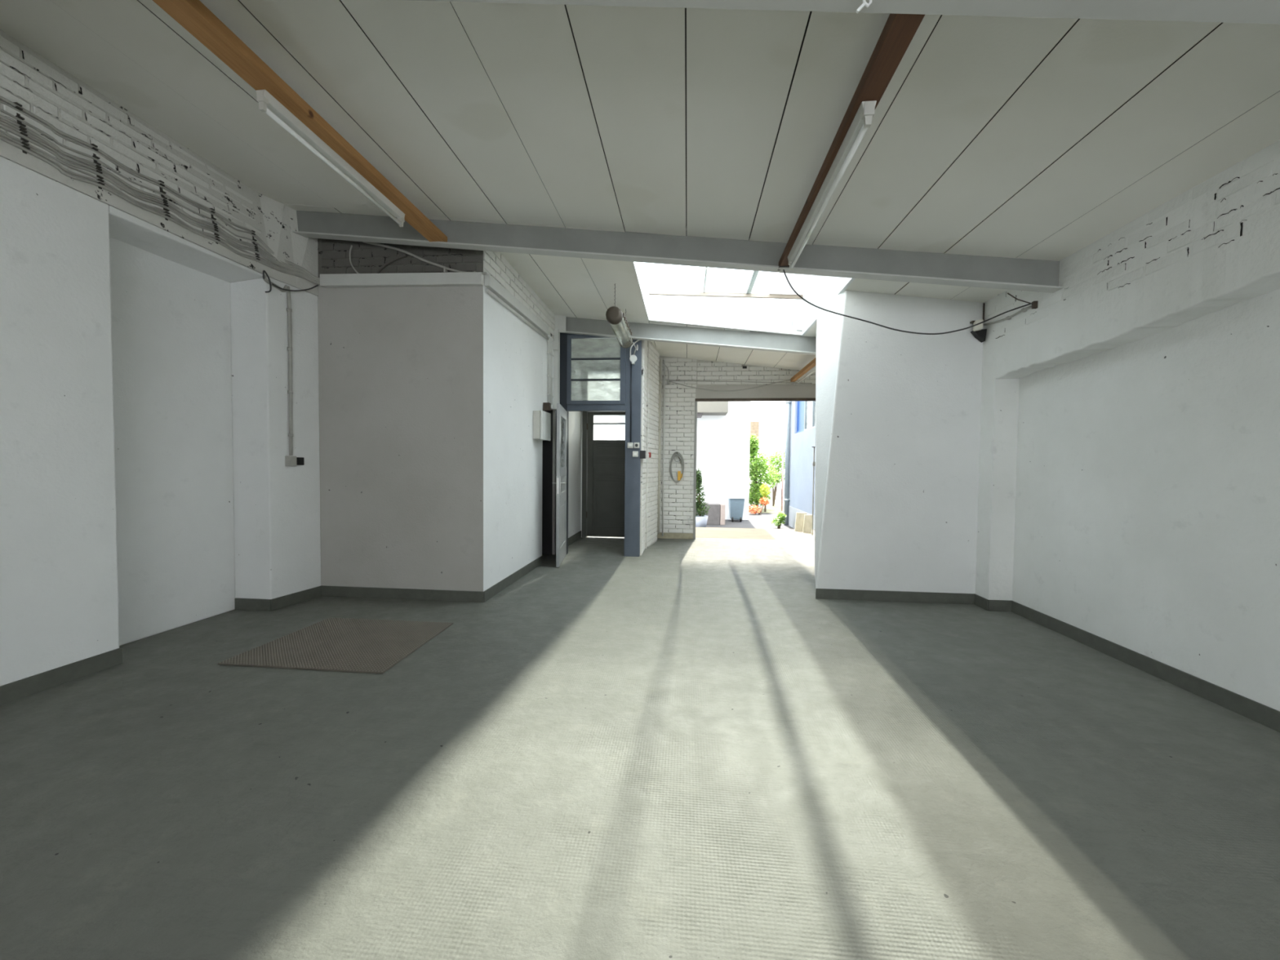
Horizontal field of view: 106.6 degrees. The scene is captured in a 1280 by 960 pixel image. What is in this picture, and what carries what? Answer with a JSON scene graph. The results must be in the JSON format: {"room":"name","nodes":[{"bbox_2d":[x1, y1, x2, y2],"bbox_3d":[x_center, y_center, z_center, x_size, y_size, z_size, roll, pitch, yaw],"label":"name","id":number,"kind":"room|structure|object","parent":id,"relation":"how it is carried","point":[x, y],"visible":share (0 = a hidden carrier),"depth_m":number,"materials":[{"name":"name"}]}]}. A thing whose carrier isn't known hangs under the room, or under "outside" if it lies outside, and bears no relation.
{"room":"empty workshop","nodes":[
{"label":"empty workshop","id":0,"kind":"room"},
{"bbox_2d":[0,29,320,685],"bbox_3d":[-3.740,-0.642,0.865,0.670,3.720,7.420,1,2,6],"label":"wall","id":1,"kind":"structure","parent":0,"point":[147,488],"depth_m":3.32,"materials":[{"name":"white paint"}]},
{"bbox_2d":[0,647,122,705],"bbox_3d":[-3.566,1.194,0.108,0.012,0.100,5.844,1,2,6],"label":"baseboard","id":2,"kind":"structure","parent":1,"relation":"attached to","point":[12,691],"depth_m":2.71,"materials":[{"name":"paint"}]},
{"bbox_2d":[0,95,319,284],"bbox_3d":[-3.262,-1.886,2.984,0.178,0.284,3.002,1,2,8],"label":"cable bundle","id":3,"kind":"object","parent":1,"relation":"attached to","point":[26,135],"visible":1,"depth_m":3.02,"materials":[{"name":"grey plastic"}]},
{"bbox_2d":[263,275,293,455],"bbox_3d":[-3.118,-0.964,4.108,0.040,1.498,0.257,1,2,11],"label":"conduit","id":4,"kind":"object","parent":1,"relation":"attached to","point":[289,310],"visible":0.94,"depth_m":4.21,"materials":[{"name":"grey plastic"}]},
{"bbox_2d":[262,270,271,293],"bbox_3d":[-3.113,-1.651,3.970,0.050,0.171,0.070,1,2,6],"label":"cable","id":5,"kind":"object","parent":4,"relation":"attached to","point":[264,271],"visible":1,"depth_m":3.97,"materials":[{"name":"black plastic"}]},
{"bbox_2d":[271,283,318,291],"bbox_3d":[-3.052,-1.727,4.230,0.022,0.170,0.439,1,2,14],"label":"cable","id":6,"kind":"object","parent":4,"relation":"hanging from","point":[272,283],"visible":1,"depth_m":4.22,"materials":[{"name":"black plastic"}]},
{"bbox_2d":[284,456,297,466],"bbox_3d":[-3.101,-0.168,4.234,0.055,0.090,0.070,1,2,6],"label":"switch box","id":7,"kind":"object","parent":1,"relation":"attached to","point":[289,460],"visible":1,"depth_m":4.20,"materials":[{"name":"grey plastic"}]},
{"bbox_2d":[296,457,304,465],"bbox_3d":[-3.090,-0.170,4.316,0.045,0.070,0.075,1,2,6],"label":"socket","id":8,"kind":"object","parent":1,"relation":"attached to","point":[300,460],"visible":0.78,"depth_m":4.30,"materials":[{"name":"black plastic"}]},
{"bbox_2d":[317,274,581,591],"bbox_3d":[-2.099,-0.447,6.489,1.735,3.020,4.080,1,2,6],"label":"wall","id":9,"kind":"structure","parent":0,"point":[431,461],"depth_m":4.48,"materials":[{"name":"white paint"}]},
{"bbox_2d":[234,555,542,611],"bbox_3d":[-1.989,1.068,4.734,3.064,0.100,1.212,-1,2,-42],"label":"baseboard","id":10,"kind":"structure","parent":9,"relation":"attached to","point":[250,604],"depth_m":4.47,"materials":[{"name":"paint"}]},
{"bbox_2d":[485,288,548,340],"bbox_3d":[-1.304,-1.793,5.305,0.034,0.094,1.901,1,2,6],"label":"conduit","id":11,"kind":"object","parent":9,"relation":"attached to","point":[487,291],"visible":1,"depth_m":5.02,"materials":[{"name":"white metal"}]},
{"bbox_2d":[533,410,551,440],"bbox_3d":[-1.218,-0.671,5.927,0.118,0.350,0.360,1,2,6],"label":"box","id":12,"kind":"object","parent":9,"relation":"attached to","point":[541,419],"visible":1,"depth_m":5.76,"materials":[{"name":"beige plastic"}]},
{"bbox_2d":[542,402,551,411],"bbox_3d":[-1.206,-0.949,6.184,0.082,0.100,0.080,1,2,6],"label":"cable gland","id":13,"kind":"object","parent":9,"relation":"attached to","point":[546,406],"visible":1,"depth_m":6.15,"materials":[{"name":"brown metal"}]},
{"bbox_2d":[546,335,553,404],"bbox_3d":[-1.208,-1.465,6.375,0.032,0.879,0.270,1,2,6],"label":"conduit","id":14,"kind":"object","parent":9,"relation":"attached to","point":[549,352],"visible":0.88,"depth_m":6.38,"materials":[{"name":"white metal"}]},
{"bbox_2d":[551,341,559,350],"bbox_3d":[-1.156,-1.845,6.555,0.087,0.110,0.080,1,2,6],"label":"junction box","id":15,"kind":"object","parent":9,"relation":"attached to","point":[556,344],"visible":0.97,"depth_m":6.52,"materials":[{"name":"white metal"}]},
{"bbox_2d":[553,328,559,409],"bbox_3d":[-1.163,-1.538,6.655,0.063,1.110,0.100,1,2,6],"label":"trim","id":16,"kind":"structure","parent":9,"relation":"attached to","point":[556,332],"depth_m":6.61,"materials":[{"name":"white metal"}]},
{"bbox_2d":[568,530,581,546],"bbox_3d":[-1.120,0.977,7.690,0.012,0.120,1.544,1,2,6],"label":"baseboard","id":17,"kind":"structure","parent":9,"relation":"attached to","point":[577,535],"depth_m":7.92,"materials":[{"name":"paint"}]},
{"bbox_2d":[552,332,641,567],"bbox_3d":[-0.632,-0.573,6.310,1.205,3.310,0.980,1,2,6],"label":"door","id":18,"kind":"structure","parent":9,"relation":"in","point":[633,464],"depth_m":6.66,"materials":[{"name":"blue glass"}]},
{"bbox_2d":[627,442,633,448],"bbox_3d":[-0.135,-0.482,6.633,0.076,0.076,0.042,1,2,6],"label":"switch","id":19,"kind":"object","parent":18,"relation":"attached to","point":[630,445],"visible":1,"depth_m":6.62,"materials":[{"name":"beige plastic"}]},
{"bbox_2d":[630,363,631,442],"bbox_3d":[-0.125,-1.073,6.628,0.018,1.100,0.018,1,2,28],"label":"conduit","id":20,"kind":"object","parent":18,"relation":"attached to","point":[631,363],"visible":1,"depth_m":6.62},
{"bbox_2d":[629,355,637,364],"bbox_3d":[-0.092,-1.667,6.596,0.104,0.126,0.040,1,2,6],"label":"junction box","id":21,"kind":"object","parent":18,"relation":"attached to","point":[633,358],"visible":1,"depth_m":6.58,"materials":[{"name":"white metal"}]},
{"bbox_2d":[630,339,640,355],"bbox_3d":[-0.035,-1.831,6.572,0.210,0.248,0.031,1,2,3],"label":"cable","id":22,"kind":"object","parent":21,"relation":"attached to","point":[637,340],"visible":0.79,"depth_m":6.57,"materials":[{"name":"white plastic"}]},
{"bbox_2d":[632,451,638,457],"bbox_3d":[-0.065,-0.362,6.630,0.076,0.076,0.042,1,2,6],"label":"switch","id":23,"kind":"object","parent":18,"relation":"attached to","point":[635,454],"visible":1,"depth_m":6.62,"materials":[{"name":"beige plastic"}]},
{"bbox_2d":[633,442,639,448],"bbox_3d":[-0.046,-0.482,6.626,0.076,0.076,0.040,1,2,6],"label":"socket","id":24,"kind":"object","parent":18,"relation":"attached to","point":[636,445],"visible":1,"depth_m":6.61,"materials":[{"name":"beige plastic"}]},
{"bbox_2d":[317,238,581,364],"bbox_3d":[-2.086,-2.256,6.430,1.767,0.599,4.088,1,2,6],"label":"wall","id":25,"kind":"structure","parent":0,"point":[333,255],"depth_m":4.44,"materials":[{"name":"grey brick"}]},
{"bbox_2d":[375,253,407,273],"bbox_3d":[-2.297,-1.967,4.385,0.328,0.205,0.027,1,2,6],"label":"cable","id":26,"kind":"object","parent":25,"relation":"attached to","point":[384,265],"visible":1,"depth_m":4.37,"materials":[{"name":"black plastic"}]},
{"bbox_2d":[362,241,487,274],"bbox_3d":[-1.969,-2.022,4.353,1.185,0.370,0.042,1,2,6],"label":"cable","id":27,"kind":"object","parent":25,"relation":"attached to","point":[445,268],"visible":0.95,"depth_m":4.34,"materials":[{"name":"grey plastic"}]},
{"bbox_2d":[320,271,548,334],"bbox_3d":[-2.082,-1.885,5.311,1.605,0.174,1.935,1,2,6],"label":"ledge","id":28,"kind":"object","parent":25,"relation":"attached to","point":[465,278],"visible":0.95,"depth_m":4.38,"materials":[{"name":"white paint"}]},
{"bbox_2d":[349,244,359,273],"bbox_3d":[-2.618,-2.023,4.416,0.156,0.303,0.017,1,2,3],"label":"cable","id":29,"kind":"object","parent":28,"relation":"attached to","point":[351,246],"visible":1,"depth_m":4.41,"materials":[{"name":"grey plastic"}]},
{"bbox_2d":[542,409,552,555],"bbox_3d":[-2.066,0.032,6.552,1.600,2.060,0.595,1,2,6],"label":"door frame","id":30,"kind":"structure","parent":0,"point":[547,467],"depth_m":6.76,"materials":[{"name":"paint"}]},
{"bbox_2d":[580,346,620,537],"bbox_3d":[-0.966,-0.685,8.430,2.400,3.400,0.100,1,2,6],"label":"wall","id":31,"kind":"structure","parent":0,"point":[584,348],"depth_m":8.33,"materials":[{"name":"white paint"}]},
{"bbox_2d":[582,365,625,537],"bbox_3d":[-0.522,-0.479,8.371,0.980,3.000,0.102,1,2,6],"label":"door","id":32,"kind":"structure","parent":31,"relation":"in","point":[603,461],"depth_m":8.37,"materials":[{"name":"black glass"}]},
{"bbox_2d":[0,536,1279,959],"bbox_3d":[-0.212,1.260,2.591,7.700,0.120,12.040,1,2,6],"label":"floor","id":33,"kind":"structure","parent":0,"point":[678,749],"depth_m":1.90,"materials":[{"name":"paint"}]},
{"bbox_2d":[217,617,453,673],"bbox_3d":[-2.066,1.150,3.406,1.106,0.014,0.920,1,2,6],"label":"floor mat","id":34,"kind":"object","parent":33,"relation":"on","point":[371,646],"visible":1,"depth_m":3.29,"materials":[{"name":"brown rubber"}]},
{"bbox_2d":[662,360,665,536],"bbox_3d":[0.410,-0.542,8.288,0.026,3.050,0.026,1,2,6],"label":"pipe","id":35,"kind":"object","parent":33,"relation":"on","point":[664,360],"visible":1,"depth_m":8.28,"materials":[{"name":"white metal"}]},
{"bbox_2d":[0,0,1279,372],"bbox_3d":[-0.118,-2.067,2.605,7.600,0.940,12.080,1,2,6],"label":"ceiling","id":36,"kind":"structure","parent":0,"point":[1031,138],"depth_m":2.54,"materials":[{"name":"paint"}]},
{"bbox_2d":[605,284,632,347],"bbox_3d":[-0.227,-1.896,5.550,0.192,0.495,0.981,1,2,6],"label":"hanging lamp","id":37,"kind":"object","parent":36,"relation":"hanging from","point":[614,315],"visible":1,"depth_m":5.41,"materials":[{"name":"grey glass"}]},
{"bbox_2d":[632,342,638,355],"bbox_3d":[-0.087,-1.772,6.287,0.106,0.131,0.571,1,2,11],"label":"cable","id":38,"kind":"object","parent":37,"relation":"attached to","point":[637,346],"visible":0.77,"depth_m":6.38,"materials":[{"name":"white plastic"}]},
{"bbox_2d":[292,210,1062,293],"bbox_3d":[-0.034,-1.956,3.929,6.396,1.028,0.095,1,2,7],"label":"steel beam","id":39,"kind":"structure","parent":36,"relation":"attached to","point":[930,268],"depth_m":3.86,"materials":[{"name":"white metal"}]},
{"bbox_2d":[560,317,816,355],"bbox_3d":[1.081,-1.915,6.321,4.556,0.810,0.095,1,2,9],"label":"steel beam","id":40,"kind":"structure","parent":36,"relation":"attached to","point":[756,340],"depth_m":6.36,"materials":[{"name":"white metal"}]},
{"bbox_2d":[554,315,566,332],"bbox_3d":[-1.133,-2.171,6.558,0.200,0.240,0.150,1,2,6],"label":"bracket","id":41,"kind":"object","parent":40,"relation":"attached to","point":[560,321],"visible":0.62,"depth_m":6.62,"materials":[{"name":"white metal"}]},
{"bbox_2d":[632,262,855,336],"bbox_3d":[0.988,-2.145,5.082,2.033,0.624,2.330,1,2,6],"label":"window","id":42,"kind":"structure","parent":36,"relation":"attached to","point":[809,312],"depth_m":6.14,"materials":[{"name":"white glass"}]},
{"bbox_2d":[412,0,1279,24],"bbox_3d":[-0.260,-1.892,1.710,6.501,1.041,0.095,1,2,6],"label":"steel beam","id":43,"kind":"structure","parent":36,"relation":"attached to","point":[1251,11],"depth_m":1.57,"materials":[{"name":"white metal"}]},
{"bbox_2d":[152,0,447,241],"bbox_3d":[-1.862,-2.046,2.915,0.140,0.055,2.550,1,2,6],"label":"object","id":44,"kind":"structure","parent":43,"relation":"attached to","point":[193,15],"depth_m":2.43,"materials":[{"name":"brown wood"}]},
{"bbox_2d":[256,89,404,226],"bbox_3d":[-1.889,-1.974,3.055,0.054,0.097,1.228,1,2,6],"label":"lamp","id":45,"kind":"object","parent":44,"relation":"attached to","point":[265,100],"visible":1,"depth_m":2.85,"materials":[{"name":"plastic"}]},
{"bbox_2d":[778,13,924,266],"bbox_3d":[1.030,-1.664,2.578,0.100,0.055,2.430,1,2,6],"label":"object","id":46,"kind":"structure","parent":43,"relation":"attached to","point":[899,30],"depth_m":1.93,"materials":[{"name":"brown wood"}]},
{"bbox_2d":[787,100,876,270],"bbox_3d":[1.056,-1.595,2.799,0.061,0.097,1.538,1,2,6],"label":"lamp","id":47,"kind":"object","parent":46,"relation":"attached to","point":[862,121],"visible":1,"depth_m":2.45,"materials":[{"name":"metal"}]},
{"bbox_2d":[782,269,1032,334],"bbox_3d":[2.103,-1.434,3.772,1.972,0.566,0.038,1,2,1],"label":"cable","id":48,"kind":"object","parent":46,"relation":"hanging from","point":[793,290],"visible":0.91,"depth_m":3.77,"materials":[{"name":"black rubber"}]},
{"bbox_2d":[855,0,871,13],"bbox_3d":[0.739,-1.579,1.569,0.050,0.075,0.010,1,2,6],"label":"clamp","id":49,"kind":"object","parent":43,"relation":"attached to","point":[864,3],"visible":1,"depth_m":1.57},
{"bbox_2d":[640,340,659,555],"bbox_3d":[0.082,-0.601,7.645,0.382,3.300,1.820,1,2,6],"label":"wall pier","id":50,"kind":"object","parent":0,"point":[650,353],"visible":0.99,"depth_m":7.40,"materials":[{"name":"brick"}]},
{"bbox_2d":[640,450,645,458],"bbox_3d":[0.041,-0.356,6.689,0.075,0.110,0.120,1,2,6],"label":"socket","id":51,"kind":"object","parent":50,"relation":"attached to","point":[642,453],"visible":1,"depth_m":6.63,"materials":[{"name":"black plastic"}]},
{"bbox_2d":[658,354,815,533],"bbox_3d":[2.207,-0.600,8.261,3.950,3.300,0.175,1,2,6],"label":"wall","id":52,"kind":"structure","parent":0,"point":[679,400],"depth_m":8.31,"materials":[{"name":"brick"}]},
{"bbox_2d":[657,358,662,533],"bbox_3d":[0.323,-0.578,8.275,0.084,3.020,0.084,1,2,6],"label":"pipe","id":53,"kind":"object","parent":52,"relation":"attached to","point":[660,361],"visible":0.62,"depth_m":8.25,"materials":[{"name":"white metal"}]},
{"bbox_2d":[662,363,669,384],"bbox_3d":[0.457,-1.847,8.280,0.117,0.360,0.070,1,2,6],"label":"cable","id":54,"kind":"object","parent":52,"relation":"attached to","point":[668,380],"visible":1,"depth_m":8.25,"materials":[{"name":"grey plastic"}]},
{"bbox_2d":[657,532,693,538],"bbox_3d":[0.591,0.982,8.387,0.750,0.100,0.016,1,2,6],"label":"baseboard","id":55,"kind":"structure","parent":52,"relation":"attached to","point":[666,535],"depth_m":8.38,"materials":[{"name":"beige stone"}]},
{"bbox_2d":[669,451,684,482],"bbox_3d":[0.642,-0.222,8.309,0.255,0.540,0.081,1,2,6],"label":"coil","id":56,"kind":"object","parent":52,"relation":"hanging from","point":[675,454],"visible":1,"depth_m":8.29,"materials":[{"name":"grey rubber"}]},
{"bbox_2d":[669,380,812,383],"bbox_3d":[1.704,-1.682,8.181,2.423,0.076,0.014,1,2,6],"label":"cable","id":57,"kind":"object","parent":52,"relation":"attached to","point":[669,380],"visible":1,"depth_m":8.18,"materials":[{"name":"grey plastic"}]},
{"bbox_2d":[688,398,815,539],"bbox_3d":[1.972,-0.176,8.224,2.260,2.452,0.060,1,2,6],"label":"trim","id":58,"kind":"structure","parent":52,"relation":"attached to","point":[696,400],"depth_m":8.27,"materials":[{"name":"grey metal"}]},
{"bbox_2d":[695,384,815,398],"bbox_3d":[2.247,-1.511,8.151,2.570,0.230,0.012,1,2,6],"label":"beam","id":59,"kind":"structure","parent":52,"relation":"attached to","point":[770,391],"depth_m":8.17,"materials":[{"name":"grey metal"}]},
{"bbox_2d":[790,357,816,382],"bbox_3d":[2.503,-1.669,7.157,0.070,0.055,1.930,1,2,6],"label":"batten","id":60,"kind":"object","parent":52,"relation":"attached to","point":[813,362],"visible":0.54,"depth_m":7.20,"materials":[{"name":"brown wood"}]},
{"bbox_2d":[668,379,791,391],"bbox_3d":[1.518,-1.611,8.146,2.059,0.191,0.016,1,2,6],"label":"cable","id":61,"kind":"object","parent":60,"relation":"hanging from","point":[788,380],"visible":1,"depth_m":8.14,"materials":[{"name":"grey plastic"}]},
{"bbox_2d":[797,364,816,383],"bbox_3d":[2.578,-1.637,7.311,0.059,0.097,1.258,1,2,6],"label":"lamp","id":62,"kind":"object","parent":60,"relation":"attached to","point":[811,370],"visible":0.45,"depth_m":7.35,"materials":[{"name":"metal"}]},
{"bbox_2d":[811,446,815,535],"bbox_3d":[2.951,0.187,8.117,0.080,1.510,0.040,1,2,6],"label":"pipe","id":63,"kind":"object","parent":52,"relation":"attached to","point":[813,462],"visible":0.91,"depth_m":8.11,"materials":[{"name":"grey metal"}]},
{"bbox_2d":[814,280,983,593],"bbox_3d":[2.537,-0.415,5.245,1.474,3.120,1.440,1,2,6],"label":"wall","id":64,"kind":"structure","parent":0,"point":[898,413],"depth_m":4.53,"materials":[{"name":"white paint"}]},
{"bbox_2d":[815,588,1011,611],"bbox_3d":[2.529,1.119,4.462,1.662,0.100,0.214,1,2,6],"label":"baseboard","id":65,"kind":"structure","parent":64,"relation":"attached to","point":[820,593],"depth_m":4.54,"materials":[{"name":"paint"}]},
{"bbox_2d":[969,302,986,342],"bbox_3d":[3.111,-1.454,4.364,0.138,0.362,0.136,1,2,6],"label":"lamp","id":66,"kind":"object","parent":64,"relation":"attached to","point":[978,332],"visible":0.91,"depth_m":4.37,"materials":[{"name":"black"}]},
{"bbox_2d":[975,140,1279,711],"bbox_3d":[3.277,-0.333,2.269,0.634,3.150,11.580,1,2,6],"label":"wall","id":67,"kind":"structure","parent":0,"point":[1129,489],"depth_m":2.93,"materials":[{"name":"white paint"}]},
{"bbox_2d":[982,305,1031,325],"bbox_3d":[3.142,-1.401,4.097,0.032,0.067,0.622,1,2,6],"label":"cable","id":68,"kind":"object","parent":67,"relation":"attached to","point":[1024,309],"visible":0.98,"depth_m":4.03,"materials":[{"name":"grey plastic"}]},
{"bbox_2d":[1007,293,1037,308],"bbox_3d":[3.024,-1.421,3.769,0.207,0.138,0.027,1,2,12],"label":"hook","id":69,"kind":"object","parent":67,"relation":"attached to","point":[1034,305],"visible":1,"depth_m":3.75,"materials":[{"name":"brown metal"}]},
{"bbox_2d":[1010,600,1279,732],"bbox_3d":[2.955,1.246,0.427,0.012,0.100,7.764,1,2,6],"label":"baseboard","id":70,"kind":"structure","parent":67,"relation":"attached to","point":[1268,717],"depth_m":2.90,"materials":[{"name":"paint"}]},
{"label":"outside","id":71,"kind":"structure","parent":0,"visible":0},
{"bbox_2d":[695,527,814,540],"bbox_3d":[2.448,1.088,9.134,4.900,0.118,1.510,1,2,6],"label":"terrace","id":72,"kind":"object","parent":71,"point":[700,532],"visible":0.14,"depth_m":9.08,"materials":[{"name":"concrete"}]},
{"bbox_2d":[794,512,806,531],"bbox_3d":[3.233,0.843,9.591,0.259,0.360,0.167,1,2,6],"label":"board","id":73,"kind":"object","parent":72,"relation":"on","point":[799,521],"visible":0.76,"depth_m":9.58,"materials":[{"name":"beige wood"}]},
{"bbox_2d":[802,514,812,533],"bbox_3d":[3.305,0.860,9.384,0.219,0.340,0.167,1,2,6],"label":"board","id":74,"kind":"object","parent":72,"relation":"on","point":[807,524],"visible":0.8,"depth_m":9.37,"materials":[{"name":"beige wood"}]},
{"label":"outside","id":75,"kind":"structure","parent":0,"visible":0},
{"bbox_2d":[706,488,794,528],"bbox_3d":[3.441,0.627,34.864,24.000,0.300,50.000,1,2,6],"label":"ground","id":76,"kind":"structure","parent":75,"point":[762,521],"depth_m":12.90,"materials":[{"name":"white concrete"}]},
{"bbox_2d":[587,288,751,519],"bbox_3d":[-1.053,-2.201,15.849,8.729,6.420,5.750,1,2,6],"label":"building","id":77,"kind":"structure","parent":76,"relation":"on","point":[723,428],"depth_m":13.40,"materials":[{"name":"white paint"}]},
{"bbox_2d":[695,515,707,527],"bbox_3d":[1.385,1.009,11.252,0.440,0.328,0.440,1,2,6],"label":"plant pot","id":78,"kind":"object","parent":76,"relation":"on","point":[700,521],"visible":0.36,"depth_m":11.08,"materials":[{"name":"white ceramic"}]},
{"bbox_2d":[695,467,711,515],"bbox_3d":[1.379,0.303,11.230,0.585,1.189,0.550,1,2,6],"label":"shrub","id":79,"kind":"object","parent":78,"relation":"in","point":[700,505],"visible":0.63,"depth_m":11.15,"materials":[{"name":"green plant"}]},
{"bbox_2d":[695,502,724,524],"bbox_3d":[1.350,0.871,12.509,1.710,0.527,0.500,1,2,6],"label":"wall","id":80,"kind":"structure","parent":76,"relation":"on","point":[716,514],"depth_m":12.20,"materials":[{"name":"grey concrete"}]},
{"bbox_2d":[727,494,745,521],"bbox_3d":[2.636,0.769,13.071,0.436,0.722,0.551,1,2,6],"label":"waste bin","id":81,"kind":"object","parent":76,"relation":"on","point":[736,502],"visible":1,"depth_m":12.85,"materials":[{"name":"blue plastic"}]},
{"bbox_2d":[749,421,759,505],"bbox_3d":[4.462,-0.657,18.689,0.320,3.266,0.300,1,2,6],"label":"post","id":82,"kind":"object","parent":76,"relation":"on","point":[754,425],"visible":0.33,"depth_m":18.50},
{"bbox_2d":[748,496,769,514],"bbox_3d":[3.776,0.820,15.129,1.102,0.558,0.527,-1,2,-42],"label":"bush","id":83,"kind":"object","parent":76,"relation":"on","point":[766,502],"visible":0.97,"depth_m":15.04,"materials":[{"name":"orange plant"}]},
{"bbox_2d":[748,433,780,507],"bbox_3d":[4.239,-0.289,16.671,1.309,2.654,1.432,1,2,6],"label":"tree","id":84,"kind":"object","parent":76,"relation":"on","point":[758,467],"visible":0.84,"depth_m":16.44,"materials":[{"name":"green plant"}]},
{"bbox_2d":[748,462,784,488],"bbox_3d":[8.488,-0.287,32.426,7.500,1.770,0.200,1,2,6],"label":"wall","id":85,"kind":"structure","parent":76,"relation":"on","point":[779,485],"depth_m":32.25,"materials":[{"name":"white paint"}]},
{"bbox_2d":[759,500,784,513],"bbox_3d":[5.283,0.991,18.269,0.898,0.012,6.387,1,2,21],"label":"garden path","id":86,"kind":"structure","parent":76,"relation":"on","point":[776,508],"depth_m":17.16,"materials":[{"name":"white concrete"}]},
{"bbox_2d":[760,483,769,511],"bbox_3d":[4.112,0.582,15.688,0.359,0.964,0.654,1,2,6],"label":"shrub","id":87,"kind":"object","parent":86,"relation":"on","point":[764,486],"visible":0.99,"depth_m":15.61,"materials":[{"name":"yellow plant"}]},
{"bbox_2d":[761,446,785,506],"bbox_3d":[5.107,-0.159,18.110,1.252,2.326,1.190,1,2,6],"label":"tree","id":88,"kind":"object","parent":86,"relation":"on","point":[772,458],"visible":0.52,"depth_m":17.98,"materials":[{"name":"green plant"}]},
{"bbox_2d":[781,422,784,511],"bbox_3d":[4.818,-0.437,16.097,0.055,2.989,0.055,1,2,28],"label":"pole","id":89,"kind":"object","parent":86,"relation":"on","point":[783,429],"visible":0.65,"depth_m":16.07,"materials":[{"name":"white metal"}]},
{"bbox_2d":[770,511,786,528],"bbox_3d":[3.360,0.973,11.555,0.378,0.433,0.438,1,2,6],"label":"shrub","id":90,"kind":"object","parent":76,"relation":"on","point":[780,517],"visible":1,"depth_m":11.51,"materials":[{"name":"green plant"}]},
{"bbox_2d":[783,308,815,529],"bbox_3d":[4.593,-1.377,10.210,2.145,5.220,4.100,1,2,6],"label":"building","id":91,"kind":"structure","parent":76,"relation":"on","point":[800,419],"depth_m":11.42,"materials":[{"name":"paint"}]},
{"bbox_2d":[798,400,804,431],"bbox_3d":[3.858,-1.728,11.354,0.010,1.100,0.650,1,2,6],"label":"shutter","id":92,"kind":"object","parent":91,"relation":"hanging from","point":[801,403],"depth_m":11.40,"materials":[{"name":"blue paint"}]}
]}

